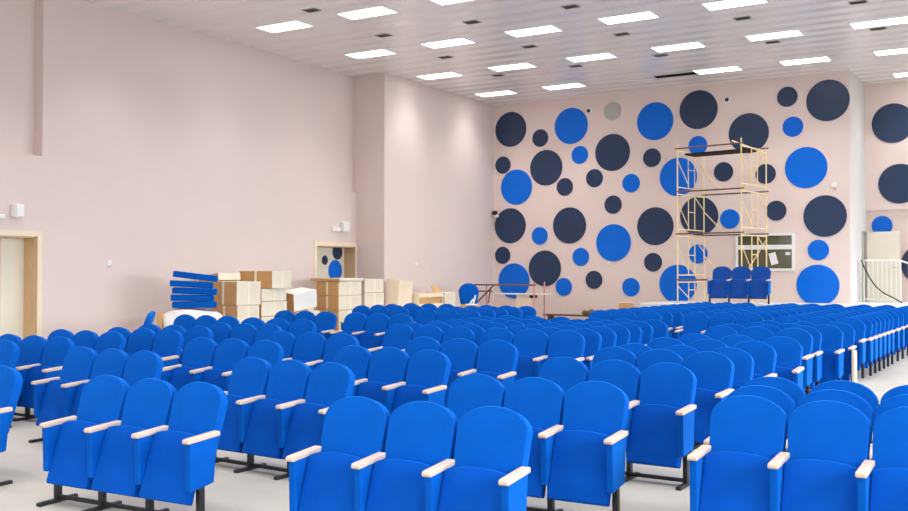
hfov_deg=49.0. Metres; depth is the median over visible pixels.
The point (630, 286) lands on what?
disc
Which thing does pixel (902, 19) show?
recessed light
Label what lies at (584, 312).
bundle
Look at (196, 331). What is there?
seating
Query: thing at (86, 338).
seating
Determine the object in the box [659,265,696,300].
disc
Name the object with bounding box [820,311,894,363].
seating
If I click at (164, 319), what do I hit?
wrapped bundle
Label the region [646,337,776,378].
seating
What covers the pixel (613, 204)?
disc
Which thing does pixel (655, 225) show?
disc
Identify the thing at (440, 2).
recessed light
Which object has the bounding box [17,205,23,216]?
speaker grille
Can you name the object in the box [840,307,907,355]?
seating
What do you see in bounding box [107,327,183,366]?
seating
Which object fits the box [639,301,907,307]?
platform
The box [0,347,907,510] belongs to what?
floor
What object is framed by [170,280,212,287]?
seat cushion
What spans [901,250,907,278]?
disc
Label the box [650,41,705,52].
recessed light
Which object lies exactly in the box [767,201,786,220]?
disc
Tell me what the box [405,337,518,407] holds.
seating
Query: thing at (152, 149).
wall
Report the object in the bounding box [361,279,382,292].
cardboard box
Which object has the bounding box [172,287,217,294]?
seat cushion
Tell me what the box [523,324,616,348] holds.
seating
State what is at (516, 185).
disc
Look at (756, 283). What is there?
seating
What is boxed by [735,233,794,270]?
window
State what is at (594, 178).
disc
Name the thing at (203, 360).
seating
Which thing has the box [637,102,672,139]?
disc
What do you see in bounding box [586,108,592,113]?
wall fixture
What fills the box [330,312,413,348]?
seating
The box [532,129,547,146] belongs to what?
disc
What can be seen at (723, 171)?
disc
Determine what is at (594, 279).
disc
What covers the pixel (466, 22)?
grille
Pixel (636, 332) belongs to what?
seating
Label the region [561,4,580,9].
ceiling vent
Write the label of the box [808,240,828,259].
disc
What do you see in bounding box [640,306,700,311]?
seating
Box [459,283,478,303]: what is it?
seat
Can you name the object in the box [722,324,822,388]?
seating
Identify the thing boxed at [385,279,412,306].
cardboard box
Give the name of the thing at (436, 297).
carton
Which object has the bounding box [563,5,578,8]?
grille
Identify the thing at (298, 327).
seating
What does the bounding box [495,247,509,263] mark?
disc
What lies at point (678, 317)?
seating
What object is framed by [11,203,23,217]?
wall speaker
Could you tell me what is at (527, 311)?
seating
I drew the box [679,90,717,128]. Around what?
disc
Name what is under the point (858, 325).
seating
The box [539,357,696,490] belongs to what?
seating
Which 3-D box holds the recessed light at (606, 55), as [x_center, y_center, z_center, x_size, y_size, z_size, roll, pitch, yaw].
[3.531,-5.104,25.677,1.224,0.020,0.624,-1,-1,31]
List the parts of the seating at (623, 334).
backrest, backrest, backrest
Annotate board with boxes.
[516,295,530,307]
[852,350,856,382]
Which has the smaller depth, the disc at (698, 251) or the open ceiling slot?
the open ceiling slot
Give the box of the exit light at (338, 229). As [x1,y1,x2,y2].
[331,227,340,231]
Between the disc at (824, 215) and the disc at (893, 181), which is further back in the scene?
the disc at (893, 181)
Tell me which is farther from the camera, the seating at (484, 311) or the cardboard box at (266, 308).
the cardboard box at (266, 308)
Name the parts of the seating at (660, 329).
backrest, backrest, backrest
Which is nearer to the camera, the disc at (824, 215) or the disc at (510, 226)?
the disc at (824, 215)
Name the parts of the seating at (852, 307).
backrest, backrest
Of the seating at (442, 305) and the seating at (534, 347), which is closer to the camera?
the seating at (534, 347)
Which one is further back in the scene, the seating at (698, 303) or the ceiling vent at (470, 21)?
the seating at (698, 303)
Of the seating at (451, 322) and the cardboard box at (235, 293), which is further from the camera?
the cardboard box at (235, 293)
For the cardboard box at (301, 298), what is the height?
0.564 m
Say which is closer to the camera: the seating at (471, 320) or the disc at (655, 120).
the seating at (471, 320)
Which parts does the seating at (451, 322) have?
backrest, backrest, backrest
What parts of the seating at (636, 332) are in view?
backrest, backrest, backrest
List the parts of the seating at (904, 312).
backrest, backrest, backrest, panel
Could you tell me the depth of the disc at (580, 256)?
31.37 m
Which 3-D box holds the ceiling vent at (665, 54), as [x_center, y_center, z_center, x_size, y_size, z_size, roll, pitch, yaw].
[5.284,-5.107,25.442,0.370,0.018,0.270,-1,-1,31]
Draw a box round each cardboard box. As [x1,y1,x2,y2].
[199,273,240,281]
[210,281,260,305]
[211,305,258,323]
[239,271,290,288]
[259,301,286,316]
[259,316,273,322]
[261,289,285,300]
[286,287,316,311]
[291,311,319,315]
[311,278,363,280]
[316,281,360,295]
[316,295,360,309]
[319,309,352,330]
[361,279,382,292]
[361,292,383,306]
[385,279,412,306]
[443,292,455,305]
[460,304,478,307]
[618,302,632,308]
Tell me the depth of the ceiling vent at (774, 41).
23.95 m
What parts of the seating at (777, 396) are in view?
armrest, backrest, backrest, armrest, backrest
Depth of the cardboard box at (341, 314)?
25.20 m
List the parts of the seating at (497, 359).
backrest, seat, backrest, armrest, seat, backrest, armrest, panel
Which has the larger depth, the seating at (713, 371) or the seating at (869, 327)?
the seating at (869, 327)
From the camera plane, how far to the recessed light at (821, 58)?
26.00 m
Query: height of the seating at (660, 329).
1.010 m
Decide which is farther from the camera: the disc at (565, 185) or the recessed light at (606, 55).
the disc at (565, 185)
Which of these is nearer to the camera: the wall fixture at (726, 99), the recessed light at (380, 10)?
the recessed light at (380, 10)
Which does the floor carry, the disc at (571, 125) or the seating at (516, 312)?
the seating at (516, 312)
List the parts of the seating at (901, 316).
backrest, backrest, backrest, panel, leg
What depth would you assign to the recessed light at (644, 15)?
21.64 m
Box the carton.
[411,286,442,306]
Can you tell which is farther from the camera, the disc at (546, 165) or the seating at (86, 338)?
the disc at (546, 165)
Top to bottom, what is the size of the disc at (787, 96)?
0.570 m
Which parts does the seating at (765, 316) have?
backrest, backrest, backrest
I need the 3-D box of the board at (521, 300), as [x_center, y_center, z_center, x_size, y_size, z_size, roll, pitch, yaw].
[2.137,1.749,30.652,0.470,1.060,0.070,-1,-1,31]
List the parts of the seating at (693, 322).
panel, seat, backrest, backrest, backrest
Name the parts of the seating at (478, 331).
backrest, backrest, backrest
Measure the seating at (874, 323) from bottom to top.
0.980 m
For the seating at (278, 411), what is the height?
1.026 m
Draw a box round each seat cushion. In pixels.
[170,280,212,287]
[171,294,213,300]
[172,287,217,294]
[172,301,216,307]
[173,271,217,281]
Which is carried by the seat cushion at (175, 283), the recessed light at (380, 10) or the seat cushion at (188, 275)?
the seat cushion at (188, 275)
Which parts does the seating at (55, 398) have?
panel, armrest, seat, panel, armrest, seat, backrest, backrest, backrest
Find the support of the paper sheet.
attached to the window
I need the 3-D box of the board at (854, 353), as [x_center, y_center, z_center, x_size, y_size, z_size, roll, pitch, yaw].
[5.852,1.703,14.563,0.045,0.620,0.170,-1,-1,31]
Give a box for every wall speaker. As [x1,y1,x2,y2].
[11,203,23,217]
[340,221,349,231]
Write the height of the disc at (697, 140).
0.570 m
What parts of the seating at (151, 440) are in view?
panel, leg, armrest, seat, panel, leg, armrest, backrest, rail, seat, panel, backrest, leg, armrest, seat, backrest, leg, panel, armrest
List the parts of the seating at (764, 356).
backrest, backrest, backrest, seat, armrest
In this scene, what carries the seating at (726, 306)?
on the floor
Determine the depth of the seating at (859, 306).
22.80 m
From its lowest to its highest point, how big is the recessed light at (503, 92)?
0.020 m
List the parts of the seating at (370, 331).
seat, backrest, seat, backrest, panel, backrest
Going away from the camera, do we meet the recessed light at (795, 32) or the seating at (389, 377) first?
the seating at (389, 377)
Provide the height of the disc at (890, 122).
1.150 m
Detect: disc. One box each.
[495,112,525,146]
[495,156,510,173]
[495,208,525,242]
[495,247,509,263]
[498,263,529,297]
[501,170,531,204]
[529,250,560,285]
[530,150,561,184]
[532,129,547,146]
[532,227,547,244]
[553,207,585,243]
[555,108,587,143]
[556,278,571,295]
[557,178,572,195]
[571,146,587,163]
[572,248,588,265]
[586,169,602,186]
[586,271,602,288]
[595,134,629,170]
[596,224,630,260]
[604,102,620,119]
[604,195,621,213]
[622,174,639,191]
[622,278,639,295]
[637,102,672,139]
[637,207,673,244]
[643,148,660,166]
[644,253,661,271]
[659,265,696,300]
[660,158,696,195]
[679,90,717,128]
[680,197,717,234]
[688,136,706,152]
[689,244,707,263]
[714,162,732,181]
[720,209,739,228]
[729,113,768,148]
[756,164,775,183]
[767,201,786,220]
[777,87,797,106]
[782,117,802,136]
[785,147,827,187]
[796,265,839,302]
[803,195,846,236]
[806,80,849,120]
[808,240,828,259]
[872,103,907,142]
[872,216,892,231]
[878,164,907,203]
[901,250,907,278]
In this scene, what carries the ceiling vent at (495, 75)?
in the ceiling
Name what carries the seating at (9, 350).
on the floor
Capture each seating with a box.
[0,334,74,421]
[0,340,19,427]
[0,366,22,485]
[28,346,162,442]
[36,375,227,510]
[47,329,125,353]
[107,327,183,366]
[129,311,155,332]
[138,324,212,363]
[160,337,283,390]
[173,314,239,330]
[208,322,282,345]
[215,357,354,479]
[241,317,316,338]
[266,331,358,370]
[274,310,336,339]
[285,396,532,510]
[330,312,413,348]
[334,345,450,413]
[340,305,408,329]
[368,324,474,354]
[370,305,423,321]
[381,322,484,346]
[385,304,436,309]
[404,303,454,307]
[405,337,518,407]
[415,308,480,325]
[425,321,506,330]
[435,307,495,318]
[445,319,524,327]
[447,374,628,510]
[449,306,507,318]
[463,318,539,324]
[465,306,522,319]
[478,316,549,323]
[479,328,585,380]
[480,305,536,319]
[499,315,569,321]
[507,326,601,370]
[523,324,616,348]
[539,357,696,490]
[540,322,630,346]
[555,320,641,343]
[569,319,652,344]
[584,318,667,339]
[589,310,661,320]
[592,347,734,453]
[605,309,672,337]
[617,308,683,337]
[619,343,753,449]
[629,307,690,325]
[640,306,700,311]
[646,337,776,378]
[650,306,709,310]
[661,305,717,310]
[669,304,725,309]
[675,312,763,339]
[677,304,733,308]
[678,333,803,388]
[687,303,741,307]
[687,395,907,510]
[695,302,748,306]
[701,311,773,320]
[702,302,755,306]
[703,325,813,394]
[704,385,907,459]
[707,266,771,303]
[712,310,781,319]
[722,309,789,315]
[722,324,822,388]
[732,308,797,314]
[741,307,804,313]
[742,322,844,393]
[742,377,907,443]
[749,306,812,312]
[757,306,819,311]
[758,320,856,385]
[766,305,825,310]
[774,304,832,309]
[774,316,866,378]
[780,304,837,308]
[788,303,843,307]
[790,315,873,375]
[796,314,878,372]
[803,313,882,370]
[809,312,886,368]
[816,311,890,366]
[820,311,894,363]
[824,309,900,360]
[834,308,904,358]
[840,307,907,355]
[848,306,907,346]
[854,305,907,309]
[861,304,907,307]
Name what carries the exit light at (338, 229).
attached to the wall at (152, 149)
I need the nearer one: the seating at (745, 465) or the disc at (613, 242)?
the seating at (745, 465)
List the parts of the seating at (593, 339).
backrest, backrest, backrest, panel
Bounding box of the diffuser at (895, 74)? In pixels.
[894,73,907,76]
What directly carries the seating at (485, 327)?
on the floor
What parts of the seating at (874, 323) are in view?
backrest, backrest, backrest, panel, leg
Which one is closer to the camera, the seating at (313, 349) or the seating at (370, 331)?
the seating at (313, 349)
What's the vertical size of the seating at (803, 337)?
1.010 m
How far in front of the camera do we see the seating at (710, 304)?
24.17 m
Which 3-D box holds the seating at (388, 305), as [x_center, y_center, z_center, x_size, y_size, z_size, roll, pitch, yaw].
[-1.117,1.628,23.158,1.605,0.980,0.505,-1,-1,31]
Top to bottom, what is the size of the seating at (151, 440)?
1.026 m
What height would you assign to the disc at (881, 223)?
0.570 m
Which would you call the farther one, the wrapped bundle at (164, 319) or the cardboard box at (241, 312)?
the cardboard box at (241, 312)
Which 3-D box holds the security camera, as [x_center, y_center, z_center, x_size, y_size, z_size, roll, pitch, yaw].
[1.377,-1.363,32.870,0.155,0.215,0.195,-1,-1,31]
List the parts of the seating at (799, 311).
backrest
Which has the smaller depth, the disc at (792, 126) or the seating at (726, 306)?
the seating at (726, 306)
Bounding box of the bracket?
[465,295,476,304]
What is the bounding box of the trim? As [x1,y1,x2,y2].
[862,231,865,301]
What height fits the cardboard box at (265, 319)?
0.753 m
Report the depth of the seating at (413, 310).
22.47 m
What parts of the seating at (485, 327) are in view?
backrest, backrest, backrest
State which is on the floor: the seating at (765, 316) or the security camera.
the seating at (765, 316)
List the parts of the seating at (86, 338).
backrest, backrest, backrest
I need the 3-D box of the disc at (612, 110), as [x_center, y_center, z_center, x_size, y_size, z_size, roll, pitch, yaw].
[4.911,-4.474,30.898,0.570,0.570,0.020,-1,-1,31]
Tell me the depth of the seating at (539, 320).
16.66 m
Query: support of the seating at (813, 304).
on the floor
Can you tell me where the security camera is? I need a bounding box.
[492,211,498,217]
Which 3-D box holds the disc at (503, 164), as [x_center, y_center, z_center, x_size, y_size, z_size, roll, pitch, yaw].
[1.616,-2.985,32.888,0.570,0.570,0.020,-1,-1,31]
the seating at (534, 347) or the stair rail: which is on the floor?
the seating at (534, 347)
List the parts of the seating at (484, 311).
backrest, backrest, backrest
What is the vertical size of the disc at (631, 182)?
0.570 m
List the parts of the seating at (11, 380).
panel, armrest, backrest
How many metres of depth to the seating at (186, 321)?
17.36 m
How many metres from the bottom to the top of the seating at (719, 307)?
0.980 m
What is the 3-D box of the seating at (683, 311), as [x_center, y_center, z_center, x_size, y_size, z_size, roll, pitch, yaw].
[4.260,1.601,21.093,1.605,0.980,0.505,-1,-1,31]
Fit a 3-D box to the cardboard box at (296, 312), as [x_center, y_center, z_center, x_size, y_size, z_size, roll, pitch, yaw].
[-3.689,1.743,23.740,0.603,0.823,0.843,-1,-1,31]
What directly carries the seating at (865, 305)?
on the floor
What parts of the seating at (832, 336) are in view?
backrest, backrest, seat, backrest, panel, armrest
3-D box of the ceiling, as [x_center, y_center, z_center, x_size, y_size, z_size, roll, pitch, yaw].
[2.382,-5.405,14.408,24.490,0.200,36.500,-1,-1,31]
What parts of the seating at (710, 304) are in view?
backrest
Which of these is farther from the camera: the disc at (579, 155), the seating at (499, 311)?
the disc at (579, 155)
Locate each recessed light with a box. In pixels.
[255,20,313,32]
[336,5,397,19]
[344,48,396,58]
[416,71,462,79]
[420,37,475,48]
[430,0,473,5]
[474,90,517,96]
[487,62,536,71]
[504,24,562,36]
[541,82,586,89]
[565,52,617,61]
[597,10,659,24]
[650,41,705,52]
[692,66,742,74]
[701,0,767,10]
[744,29,803,40]
[778,56,831,65]
[849,16,907,28]
[873,47,907,55]
[892,72,907,77]
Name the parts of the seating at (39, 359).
backrest, seat, panel, rail, leg, armrest, backrest, seat, armrest, panel, backrest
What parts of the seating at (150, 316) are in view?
backrest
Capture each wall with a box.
[0,0,493,339]
[494,70,850,319]
[849,70,866,302]
[865,81,907,301]
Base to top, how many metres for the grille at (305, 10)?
0.018 m
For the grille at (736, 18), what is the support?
attached to the ceiling vent at (742, 17)
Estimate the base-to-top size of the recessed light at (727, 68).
0.020 m
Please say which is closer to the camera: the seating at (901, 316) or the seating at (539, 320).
the seating at (539, 320)
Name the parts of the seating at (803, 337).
backrest, backrest, backrest, panel, leg, armrest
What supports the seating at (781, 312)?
on the floor
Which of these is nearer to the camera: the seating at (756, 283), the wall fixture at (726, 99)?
the seating at (756, 283)
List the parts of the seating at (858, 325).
backrest, backrest, backrest, seat, panel, leg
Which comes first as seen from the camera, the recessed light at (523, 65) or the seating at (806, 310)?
the seating at (806, 310)
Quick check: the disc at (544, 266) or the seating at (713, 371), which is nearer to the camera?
the seating at (713, 371)
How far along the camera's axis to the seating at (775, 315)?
19.59 m
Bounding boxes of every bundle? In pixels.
[157,308,222,328]
[582,309,593,314]
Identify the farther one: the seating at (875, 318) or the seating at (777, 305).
the seating at (777, 305)
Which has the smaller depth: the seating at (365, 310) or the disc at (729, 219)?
the seating at (365, 310)
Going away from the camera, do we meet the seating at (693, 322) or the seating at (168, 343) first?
the seating at (168, 343)
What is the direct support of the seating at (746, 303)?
on the floor
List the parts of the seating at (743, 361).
backrest, backrest, backrest, seat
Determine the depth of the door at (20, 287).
19.43 m
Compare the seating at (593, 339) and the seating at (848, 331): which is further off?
the seating at (848, 331)
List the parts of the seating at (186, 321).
backrest, backrest, backrest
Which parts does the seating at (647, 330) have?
backrest, backrest, backrest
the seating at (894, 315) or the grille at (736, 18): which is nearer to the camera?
the seating at (894, 315)
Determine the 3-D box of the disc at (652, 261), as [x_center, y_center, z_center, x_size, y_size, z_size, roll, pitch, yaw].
[6.022,0.205,30.136,0.570,0.570,0.020,-1,-1,31]
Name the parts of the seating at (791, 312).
backrest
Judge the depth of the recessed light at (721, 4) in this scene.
20.51 m
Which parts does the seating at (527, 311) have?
backrest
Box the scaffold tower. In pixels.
[674,138,768,302]
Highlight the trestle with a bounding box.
[474,282,550,317]
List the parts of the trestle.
rail, post, post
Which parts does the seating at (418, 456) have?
armrest, panel, seat, backrest, armrest, panel, seat, backrest, armrest, panel, seat, backrest, panel, armrest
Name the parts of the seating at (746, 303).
backrest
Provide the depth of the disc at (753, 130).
28.67 m
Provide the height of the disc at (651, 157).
0.570 m
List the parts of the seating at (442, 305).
backrest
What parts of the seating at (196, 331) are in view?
backrest, backrest, seat, backrest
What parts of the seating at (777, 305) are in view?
backrest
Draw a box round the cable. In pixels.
[861,260,901,302]
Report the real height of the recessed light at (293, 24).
0.020 m
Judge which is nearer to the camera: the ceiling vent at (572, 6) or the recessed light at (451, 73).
the ceiling vent at (572, 6)
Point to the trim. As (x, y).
(863, 232)
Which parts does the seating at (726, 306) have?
backrest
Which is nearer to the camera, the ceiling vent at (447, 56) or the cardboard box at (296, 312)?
the cardboard box at (296, 312)
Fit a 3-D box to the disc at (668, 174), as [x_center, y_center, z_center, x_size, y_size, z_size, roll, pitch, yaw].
[6.699,-2.350,29.766,1.150,1.150,0.020,-1,-1,31]
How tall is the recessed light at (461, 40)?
0.020 m
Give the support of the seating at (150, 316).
on the floor
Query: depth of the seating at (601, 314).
19.64 m
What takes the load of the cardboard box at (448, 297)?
on the floor
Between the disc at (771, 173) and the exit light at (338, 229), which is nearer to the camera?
the exit light at (338, 229)
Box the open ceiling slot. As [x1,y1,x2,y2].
[654,72,698,77]
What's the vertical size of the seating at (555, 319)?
1.010 m
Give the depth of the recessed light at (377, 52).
25.24 m
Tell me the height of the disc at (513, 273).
1.150 m
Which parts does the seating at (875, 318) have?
backrest, backrest, backrest, panel, leg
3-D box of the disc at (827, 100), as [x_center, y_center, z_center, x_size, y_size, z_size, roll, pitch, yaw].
[10.344,-4.293,27.570,1.150,1.150,0.020,-1,-1,31]
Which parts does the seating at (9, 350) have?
backrest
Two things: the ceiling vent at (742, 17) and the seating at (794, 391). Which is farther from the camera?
the ceiling vent at (742, 17)
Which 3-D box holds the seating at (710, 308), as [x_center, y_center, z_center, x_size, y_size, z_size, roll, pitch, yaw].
[5.236,1.629,22.659,1.605,0.980,0.505,-1,-1,31]
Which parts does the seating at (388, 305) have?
backrest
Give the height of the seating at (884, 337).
0.980 m
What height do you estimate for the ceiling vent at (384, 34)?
0.018 m
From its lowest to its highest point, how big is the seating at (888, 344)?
0.980 m
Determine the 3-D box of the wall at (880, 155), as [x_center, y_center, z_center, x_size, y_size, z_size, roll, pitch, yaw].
[17.098,-1.426,26.496,12.060,7.310,0.400,-1,-1,31]
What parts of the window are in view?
pane, pane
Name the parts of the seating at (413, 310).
backrest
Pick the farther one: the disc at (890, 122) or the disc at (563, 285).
the disc at (563, 285)
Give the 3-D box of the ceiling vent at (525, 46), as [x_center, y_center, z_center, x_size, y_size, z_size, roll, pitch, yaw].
[1.852,-5.128,24.470,0.370,0.018,0.270,-1,-1,31]
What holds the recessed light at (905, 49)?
in the ceiling
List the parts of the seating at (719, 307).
backrest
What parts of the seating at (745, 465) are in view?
armrest, panel, seat, backrest, armrest, panel, seat, backrest, armrest, panel, seat, backrest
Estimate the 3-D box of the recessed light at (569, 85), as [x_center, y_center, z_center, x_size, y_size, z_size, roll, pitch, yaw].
[3.271,-5.037,29.679,1.224,0.020,0.624,-1,-1,31]
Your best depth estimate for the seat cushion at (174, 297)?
20.68 m
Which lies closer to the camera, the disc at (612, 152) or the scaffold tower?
the scaffold tower
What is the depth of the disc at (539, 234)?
32.13 m
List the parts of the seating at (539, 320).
backrest, backrest, backrest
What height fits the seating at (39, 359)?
1.026 m
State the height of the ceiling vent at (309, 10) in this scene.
0.018 m
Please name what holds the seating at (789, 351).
on the floor
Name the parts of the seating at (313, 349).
backrest, backrest, armrest, seat, backrest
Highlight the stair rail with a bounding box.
[863,260,907,302]
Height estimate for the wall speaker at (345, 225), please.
0.300 m
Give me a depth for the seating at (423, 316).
20.54 m
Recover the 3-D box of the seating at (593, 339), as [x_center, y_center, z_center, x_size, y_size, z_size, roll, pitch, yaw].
[1.220,1.484,13.525,1.605,1.010,0.542,-1,-1,33]
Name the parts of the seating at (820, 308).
backrest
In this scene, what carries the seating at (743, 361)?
on the floor
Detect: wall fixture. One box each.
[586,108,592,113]
[724,97,731,102]
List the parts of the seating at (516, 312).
backrest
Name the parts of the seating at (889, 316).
backrest, backrest, panel, leg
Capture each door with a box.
[0,230,42,339]
[314,241,356,309]
[866,231,899,301]
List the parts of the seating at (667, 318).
backrest, backrest, backrest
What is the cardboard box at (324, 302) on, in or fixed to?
on the cardboard box at (341, 314)
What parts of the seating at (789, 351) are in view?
backrest, backrest, backrest, seat, panel, armrest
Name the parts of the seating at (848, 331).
backrest, backrest, backrest, seat, panel, armrest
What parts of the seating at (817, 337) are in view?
backrest, backrest, backrest, seat, panel, armrest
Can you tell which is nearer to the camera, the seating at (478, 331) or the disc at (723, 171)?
the seating at (478, 331)
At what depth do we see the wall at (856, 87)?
28.16 m
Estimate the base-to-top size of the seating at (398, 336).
1.010 m
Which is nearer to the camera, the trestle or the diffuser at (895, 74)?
the diffuser at (895, 74)
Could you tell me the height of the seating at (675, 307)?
0.980 m
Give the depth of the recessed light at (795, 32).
23.26 m
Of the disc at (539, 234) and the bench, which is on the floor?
the bench
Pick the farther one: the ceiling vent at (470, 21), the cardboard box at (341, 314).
the cardboard box at (341, 314)
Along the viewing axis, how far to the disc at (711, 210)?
29.41 m
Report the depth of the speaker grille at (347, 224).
27.62 m
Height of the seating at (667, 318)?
0.980 m
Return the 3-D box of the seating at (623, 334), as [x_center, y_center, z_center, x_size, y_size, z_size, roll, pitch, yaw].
[1.792,1.504,14.617,1.605,1.010,0.542,-1,-1,31]
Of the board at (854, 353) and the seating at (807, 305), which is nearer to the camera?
the board at (854, 353)
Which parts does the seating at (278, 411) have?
seat, panel, leg, backrest, rail, armrest, seat, panel, backrest, armrest, seat, panel, armrest, backrest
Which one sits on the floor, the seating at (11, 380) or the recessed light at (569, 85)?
the seating at (11, 380)
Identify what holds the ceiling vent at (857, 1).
in the ceiling
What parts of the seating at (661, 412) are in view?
backrest, backrest, panel, leg, armrest, seat, rail, backrest, leg, armrest, panel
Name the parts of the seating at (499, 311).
backrest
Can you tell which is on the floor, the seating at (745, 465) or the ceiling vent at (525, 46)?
the seating at (745, 465)
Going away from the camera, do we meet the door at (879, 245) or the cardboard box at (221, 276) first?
the cardboard box at (221, 276)
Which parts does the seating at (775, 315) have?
backrest, backrest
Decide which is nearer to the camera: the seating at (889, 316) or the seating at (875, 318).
the seating at (875, 318)
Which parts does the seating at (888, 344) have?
backrest, backrest, panel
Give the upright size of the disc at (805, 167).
1.150 m
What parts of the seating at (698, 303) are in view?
backrest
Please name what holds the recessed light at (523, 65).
in the ceiling
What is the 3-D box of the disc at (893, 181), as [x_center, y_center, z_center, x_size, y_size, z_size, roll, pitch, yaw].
[12.894,-2.078,28.832,1.150,1.150,0.020,-1,-1,31]
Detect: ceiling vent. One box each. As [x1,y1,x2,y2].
[302,8,321,12]
[374,33,392,37]
[438,55,453,58]
[462,20,481,24]
[490,74,504,76]
[521,45,537,48]
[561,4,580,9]
[568,64,583,67]
[613,32,630,36]
[653,53,668,56]
[733,16,751,20]
[764,40,780,43]
[848,0,868,4]
[869,26,887,30]
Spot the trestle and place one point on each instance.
(533, 295)
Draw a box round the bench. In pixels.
[543,314,588,319]
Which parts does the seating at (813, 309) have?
backrest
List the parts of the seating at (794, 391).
backrest, backrest, backrest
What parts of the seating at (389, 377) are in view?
backrest, panel, armrest, seat, backrest, panel, armrest, seat, backrest, panel, armrest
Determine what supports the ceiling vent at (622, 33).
in the ceiling
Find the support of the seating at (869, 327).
on the floor
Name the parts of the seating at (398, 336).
armrest, backrest, backrest, backrest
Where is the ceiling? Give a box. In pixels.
[82,0,907,104]
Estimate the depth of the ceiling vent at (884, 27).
22.60 m
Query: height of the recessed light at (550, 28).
0.020 m
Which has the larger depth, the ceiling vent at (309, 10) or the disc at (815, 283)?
the disc at (815, 283)
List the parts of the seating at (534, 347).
backrest, seat, backrest, panel, armrest, seat, backrest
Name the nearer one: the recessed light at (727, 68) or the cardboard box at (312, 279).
the cardboard box at (312, 279)
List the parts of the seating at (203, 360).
panel, armrest, seat, panel, backrest, armrest, seat, armrest, panel, backrest, backrest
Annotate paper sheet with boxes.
[769,252,777,264]
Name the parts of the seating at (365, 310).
backrest, backrest, backrest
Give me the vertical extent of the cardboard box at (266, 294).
0.273 m
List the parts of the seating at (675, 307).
backrest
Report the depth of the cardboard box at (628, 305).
29.06 m
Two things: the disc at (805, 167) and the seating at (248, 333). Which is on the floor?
the seating at (248, 333)
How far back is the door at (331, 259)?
27.85 m
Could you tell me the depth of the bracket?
29.03 m
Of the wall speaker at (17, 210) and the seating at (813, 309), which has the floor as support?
the seating at (813, 309)
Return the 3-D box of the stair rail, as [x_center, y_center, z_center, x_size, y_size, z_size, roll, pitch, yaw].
[12.709,0.712,27.386,2.726,1.212,0.044,-1,-1,31]
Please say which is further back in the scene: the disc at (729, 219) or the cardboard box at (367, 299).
the disc at (729, 219)
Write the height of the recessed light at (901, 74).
0.020 m
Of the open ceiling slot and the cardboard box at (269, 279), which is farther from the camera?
the open ceiling slot
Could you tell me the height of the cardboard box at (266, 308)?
0.333 m
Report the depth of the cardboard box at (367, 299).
26.37 m
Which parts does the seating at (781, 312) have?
backrest, backrest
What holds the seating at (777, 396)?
on the floor
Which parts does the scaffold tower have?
frame, frame, frame, frame, frame, frame, frame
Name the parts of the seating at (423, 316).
backrest, backrest, backrest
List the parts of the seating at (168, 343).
backrest, backrest, backrest, panel, armrest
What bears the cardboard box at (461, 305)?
on the floor
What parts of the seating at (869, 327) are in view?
backrest, backrest, backrest, seat, leg, panel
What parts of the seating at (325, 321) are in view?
backrest, backrest, backrest, panel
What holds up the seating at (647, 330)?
on the floor
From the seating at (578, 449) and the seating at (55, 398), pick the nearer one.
the seating at (578, 449)
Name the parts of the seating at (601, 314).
backrest, backrest, backrest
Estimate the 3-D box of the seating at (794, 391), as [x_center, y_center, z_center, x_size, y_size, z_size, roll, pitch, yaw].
[2.809,1.440,7.281,1.605,1.026,0.543,0,0,31]
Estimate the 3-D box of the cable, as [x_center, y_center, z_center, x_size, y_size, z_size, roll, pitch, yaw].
[11.915,0.719,27.771,1.084,1.205,0.065,-1,-1,31]
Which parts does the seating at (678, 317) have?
seat, backrest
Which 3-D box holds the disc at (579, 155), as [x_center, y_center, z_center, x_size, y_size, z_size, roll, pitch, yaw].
[3.971,-3.176,31.450,0.570,0.570,0.020,-1,-1,31]
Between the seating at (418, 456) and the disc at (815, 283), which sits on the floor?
the seating at (418, 456)
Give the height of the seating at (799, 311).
0.980 m
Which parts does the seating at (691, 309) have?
backrest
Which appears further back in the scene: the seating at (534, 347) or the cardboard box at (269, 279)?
the cardboard box at (269, 279)
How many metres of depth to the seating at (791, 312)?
20.60 m
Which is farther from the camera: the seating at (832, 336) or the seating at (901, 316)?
the seating at (901, 316)
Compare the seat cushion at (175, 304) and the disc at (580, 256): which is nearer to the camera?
the seat cushion at (175, 304)
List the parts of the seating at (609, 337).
backrest, backrest, backrest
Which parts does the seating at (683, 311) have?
backrest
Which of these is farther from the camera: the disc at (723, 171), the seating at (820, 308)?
the disc at (723, 171)
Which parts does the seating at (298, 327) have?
backrest, backrest, backrest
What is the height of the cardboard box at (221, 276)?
0.240 m
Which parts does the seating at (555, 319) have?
backrest, backrest, backrest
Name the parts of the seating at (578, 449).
backrest, backrest, seat, rail, panel, leg, armrest, seat, backrest, panel, leg, armrest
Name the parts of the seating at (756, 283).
panel, seat, backrest, panel, seat, backrest, panel, seat, backrest, panel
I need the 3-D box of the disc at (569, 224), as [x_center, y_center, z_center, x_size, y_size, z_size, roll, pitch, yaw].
[3.661,-0.954,31.601,1.150,1.150,0.020,-1,-1,31]
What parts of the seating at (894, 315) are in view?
backrest, backrest, backrest, panel, leg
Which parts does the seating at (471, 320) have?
backrest, backrest, backrest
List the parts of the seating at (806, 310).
backrest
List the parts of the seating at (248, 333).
backrest, backrest, backrest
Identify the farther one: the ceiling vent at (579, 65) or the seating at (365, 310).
the ceiling vent at (579, 65)
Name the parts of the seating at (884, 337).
backrest, backrest, backrest, panel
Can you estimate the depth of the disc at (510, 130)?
32.74 m
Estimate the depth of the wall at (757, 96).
30.01 m
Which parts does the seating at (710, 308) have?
backrest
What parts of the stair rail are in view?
rail, handrail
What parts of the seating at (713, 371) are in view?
backrest, backrest, seat, backrest, panel, armrest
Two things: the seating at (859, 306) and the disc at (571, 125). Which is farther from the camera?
the disc at (571, 125)
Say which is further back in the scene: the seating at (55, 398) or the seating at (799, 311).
the seating at (799, 311)
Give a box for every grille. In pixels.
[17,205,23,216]
[303,9,319,12]
[345,222,349,230]
[464,21,479,23]
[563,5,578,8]
[734,17,750,19]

